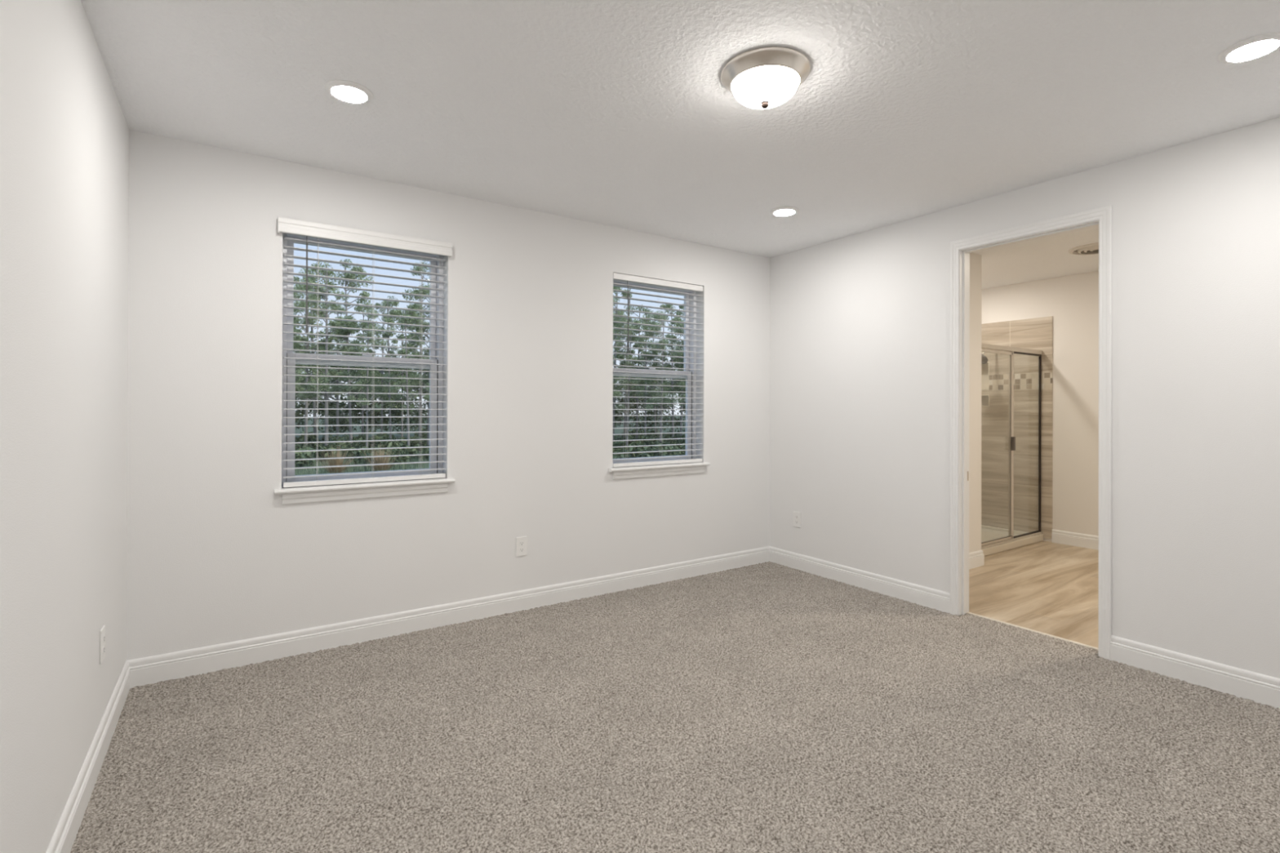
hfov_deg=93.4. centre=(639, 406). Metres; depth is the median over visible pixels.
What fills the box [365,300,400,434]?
pine tree
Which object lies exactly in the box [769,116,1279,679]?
wall
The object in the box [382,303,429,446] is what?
pine tree
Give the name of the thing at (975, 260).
wall
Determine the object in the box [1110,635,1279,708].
baseboard
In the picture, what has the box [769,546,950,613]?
baseboard
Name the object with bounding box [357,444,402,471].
tuft
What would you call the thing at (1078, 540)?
baseboard
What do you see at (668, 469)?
window
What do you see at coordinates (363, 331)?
pine tree
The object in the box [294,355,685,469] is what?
hedge
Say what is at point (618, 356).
pine tree
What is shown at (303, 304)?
pine tree
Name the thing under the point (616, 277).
window blind
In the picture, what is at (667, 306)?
pine tree
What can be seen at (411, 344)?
pine tree
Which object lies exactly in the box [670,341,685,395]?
pine tree
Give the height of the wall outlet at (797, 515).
0.117 m
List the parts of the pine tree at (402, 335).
crown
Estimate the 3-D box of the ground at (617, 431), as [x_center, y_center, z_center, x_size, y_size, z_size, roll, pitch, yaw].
[-13.782,1.506,47.189,110.000,0.001,86.362,0,0,-34]
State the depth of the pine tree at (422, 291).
19.05 m
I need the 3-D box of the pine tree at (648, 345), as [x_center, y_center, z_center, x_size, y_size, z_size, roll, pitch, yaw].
[0.037,-1.276,24.013,1.638,5.535,1.794,0,0,42]
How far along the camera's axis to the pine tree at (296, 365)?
20.18 m
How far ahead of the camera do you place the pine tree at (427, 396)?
16.69 m
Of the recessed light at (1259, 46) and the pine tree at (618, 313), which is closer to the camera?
the recessed light at (1259, 46)
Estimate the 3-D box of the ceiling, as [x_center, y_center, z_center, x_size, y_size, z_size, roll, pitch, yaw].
[1.576,-1.274,2.946,6.900,0.150,4.158,0,0,-34]
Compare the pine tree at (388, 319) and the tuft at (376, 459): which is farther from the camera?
the pine tree at (388, 319)
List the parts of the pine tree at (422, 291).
crown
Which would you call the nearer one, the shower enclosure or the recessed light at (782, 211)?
the recessed light at (782, 211)
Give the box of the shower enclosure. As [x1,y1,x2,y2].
[981,343,1043,555]
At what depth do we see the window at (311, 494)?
3.21 m
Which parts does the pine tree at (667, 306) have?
crown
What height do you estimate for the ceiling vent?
0.021 m
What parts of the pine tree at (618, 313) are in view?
crown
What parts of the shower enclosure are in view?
door frame, post, header rail, rail, handle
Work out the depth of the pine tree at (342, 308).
20.44 m
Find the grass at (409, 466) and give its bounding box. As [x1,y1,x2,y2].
[294,453,682,475]
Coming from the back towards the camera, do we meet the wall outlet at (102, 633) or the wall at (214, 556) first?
the wall at (214, 556)
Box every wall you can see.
[0,0,128,852]
[126,129,770,660]
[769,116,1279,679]
[968,252,982,552]
[981,271,1098,542]
[981,315,1053,538]
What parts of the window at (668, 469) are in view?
sash, sash, sill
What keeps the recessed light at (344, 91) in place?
in the ceiling
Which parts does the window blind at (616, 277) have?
ladder cord, rail, ladder cord, ladder cord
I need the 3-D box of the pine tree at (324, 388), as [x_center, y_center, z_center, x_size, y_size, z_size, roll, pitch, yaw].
[-8.319,-1.192,15.958,1.424,5.274,1.805,0,0,-31]
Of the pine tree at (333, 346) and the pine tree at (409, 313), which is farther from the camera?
the pine tree at (333, 346)
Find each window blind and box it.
[277,216,452,487]
[612,272,702,466]
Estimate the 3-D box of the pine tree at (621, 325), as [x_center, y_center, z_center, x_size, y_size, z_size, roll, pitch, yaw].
[-0.375,-0.618,18.014,0.996,4.184,1.031,0,0,7]
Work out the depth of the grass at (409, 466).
12.99 m
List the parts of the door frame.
casing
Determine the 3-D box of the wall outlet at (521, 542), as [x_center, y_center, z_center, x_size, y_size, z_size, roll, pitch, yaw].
[-0.718,0.850,3.658,0.071,0.117,0.008,0,0,-34]
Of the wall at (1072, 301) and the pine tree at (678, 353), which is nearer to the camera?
the wall at (1072, 301)
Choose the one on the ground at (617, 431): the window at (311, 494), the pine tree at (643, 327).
the pine tree at (643, 327)
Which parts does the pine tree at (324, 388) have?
crown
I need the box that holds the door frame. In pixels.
[949,205,1111,660]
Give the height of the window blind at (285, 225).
1.322 m
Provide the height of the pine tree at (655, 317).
4.303 m
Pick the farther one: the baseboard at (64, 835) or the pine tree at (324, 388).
the pine tree at (324, 388)
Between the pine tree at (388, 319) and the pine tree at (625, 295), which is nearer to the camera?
the pine tree at (388, 319)
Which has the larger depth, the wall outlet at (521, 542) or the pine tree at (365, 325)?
the pine tree at (365, 325)
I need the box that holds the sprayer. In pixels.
[981,350,998,364]
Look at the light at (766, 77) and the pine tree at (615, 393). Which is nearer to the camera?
the light at (766, 77)
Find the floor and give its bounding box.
[968,540,1098,648]
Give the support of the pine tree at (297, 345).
on the ground at (617, 431)
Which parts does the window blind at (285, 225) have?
ladder cord, rail, ladder cord, ladder cord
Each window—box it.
[274,232,454,504]
[608,280,710,479]
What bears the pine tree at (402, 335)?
on the ground at (617, 431)
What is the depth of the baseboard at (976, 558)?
4.68 m
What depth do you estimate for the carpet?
2.22 m
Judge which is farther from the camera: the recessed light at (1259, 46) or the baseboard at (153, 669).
the baseboard at (153, 669)
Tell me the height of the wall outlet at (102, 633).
0.117 m
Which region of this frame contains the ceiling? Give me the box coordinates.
[80,0,1279,288]
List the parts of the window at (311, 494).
sash, sash, sill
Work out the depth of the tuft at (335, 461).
12.02 m
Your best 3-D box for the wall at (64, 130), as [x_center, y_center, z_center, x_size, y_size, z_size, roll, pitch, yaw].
[-1.181,0.068,0.963,0.120,2.560,3.958,0,0,-34]
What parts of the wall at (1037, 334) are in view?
niche trim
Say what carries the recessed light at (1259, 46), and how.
in the ceiling
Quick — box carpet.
[71,561,1279,852]
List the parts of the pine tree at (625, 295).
crown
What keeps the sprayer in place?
attached to the wall at (1037, 334)
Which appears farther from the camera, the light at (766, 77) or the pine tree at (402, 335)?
the pine tree at (402, 335)
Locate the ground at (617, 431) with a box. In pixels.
[294,415,685,472]
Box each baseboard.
[45,660,130,852]
[127,546,769,688]
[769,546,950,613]
[968,550,984,568]
[1051,528,1098,550]
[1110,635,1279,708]
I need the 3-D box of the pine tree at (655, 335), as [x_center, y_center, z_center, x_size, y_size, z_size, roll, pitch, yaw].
[0.694,-1.260,24.945,1.356,5.510,1.341,0,0,32]
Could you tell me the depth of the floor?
4.10 m
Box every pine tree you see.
[293,275,318,380]
[293,284,342,446]
[293,293,311,401]
[295,262,356,460]
[295,267,346,439]
[309,300,363,439]
[318,258,375,445]
[339,302,381,435]
[345,302,395,447]
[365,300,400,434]
[368,296,414,439]
[380,309,415,437]
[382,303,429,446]
[387,261,429,435]
[400,266,429,446]
[423,356,429,400]
[612,286,637,441]
[613,288,651,437]
[613,312,623,386]
[613,317,644,445]
[613,328,622,396]
[620,304,658,439]
[625,307,667,445]
[638,309,671,432]
[640,311,683,442]
[651,303,684,436]
[662,314,685,438]
[670,306,685,406]
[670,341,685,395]
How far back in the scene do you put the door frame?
3.28 m
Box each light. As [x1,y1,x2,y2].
[324,80,373,103]
[720,46,810,109]
[770,206,798,216]
[1217,31,1279,63]
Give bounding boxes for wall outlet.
[99,625,105,664]
[515,536,527,556]
[793,511,800,528]
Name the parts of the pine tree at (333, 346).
crown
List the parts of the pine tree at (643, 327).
crown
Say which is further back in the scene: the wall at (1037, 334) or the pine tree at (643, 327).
the pine tree at (643, 327)
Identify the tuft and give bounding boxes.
[315,443,356,473]
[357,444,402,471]
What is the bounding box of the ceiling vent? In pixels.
[1068,242,1098,254]
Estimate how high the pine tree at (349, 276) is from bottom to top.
5.870 m
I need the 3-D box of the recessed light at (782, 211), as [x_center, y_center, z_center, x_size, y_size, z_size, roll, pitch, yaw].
[0.887,-1.192,3.703,0.170,0.015,0.170,0,0,-34]
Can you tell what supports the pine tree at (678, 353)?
on the ground at (617, 431)
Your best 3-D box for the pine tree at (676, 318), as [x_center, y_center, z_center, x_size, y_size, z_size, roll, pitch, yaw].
[1.412,-0.873,20.823,1.386,4.720,1.339,0,0,-38]

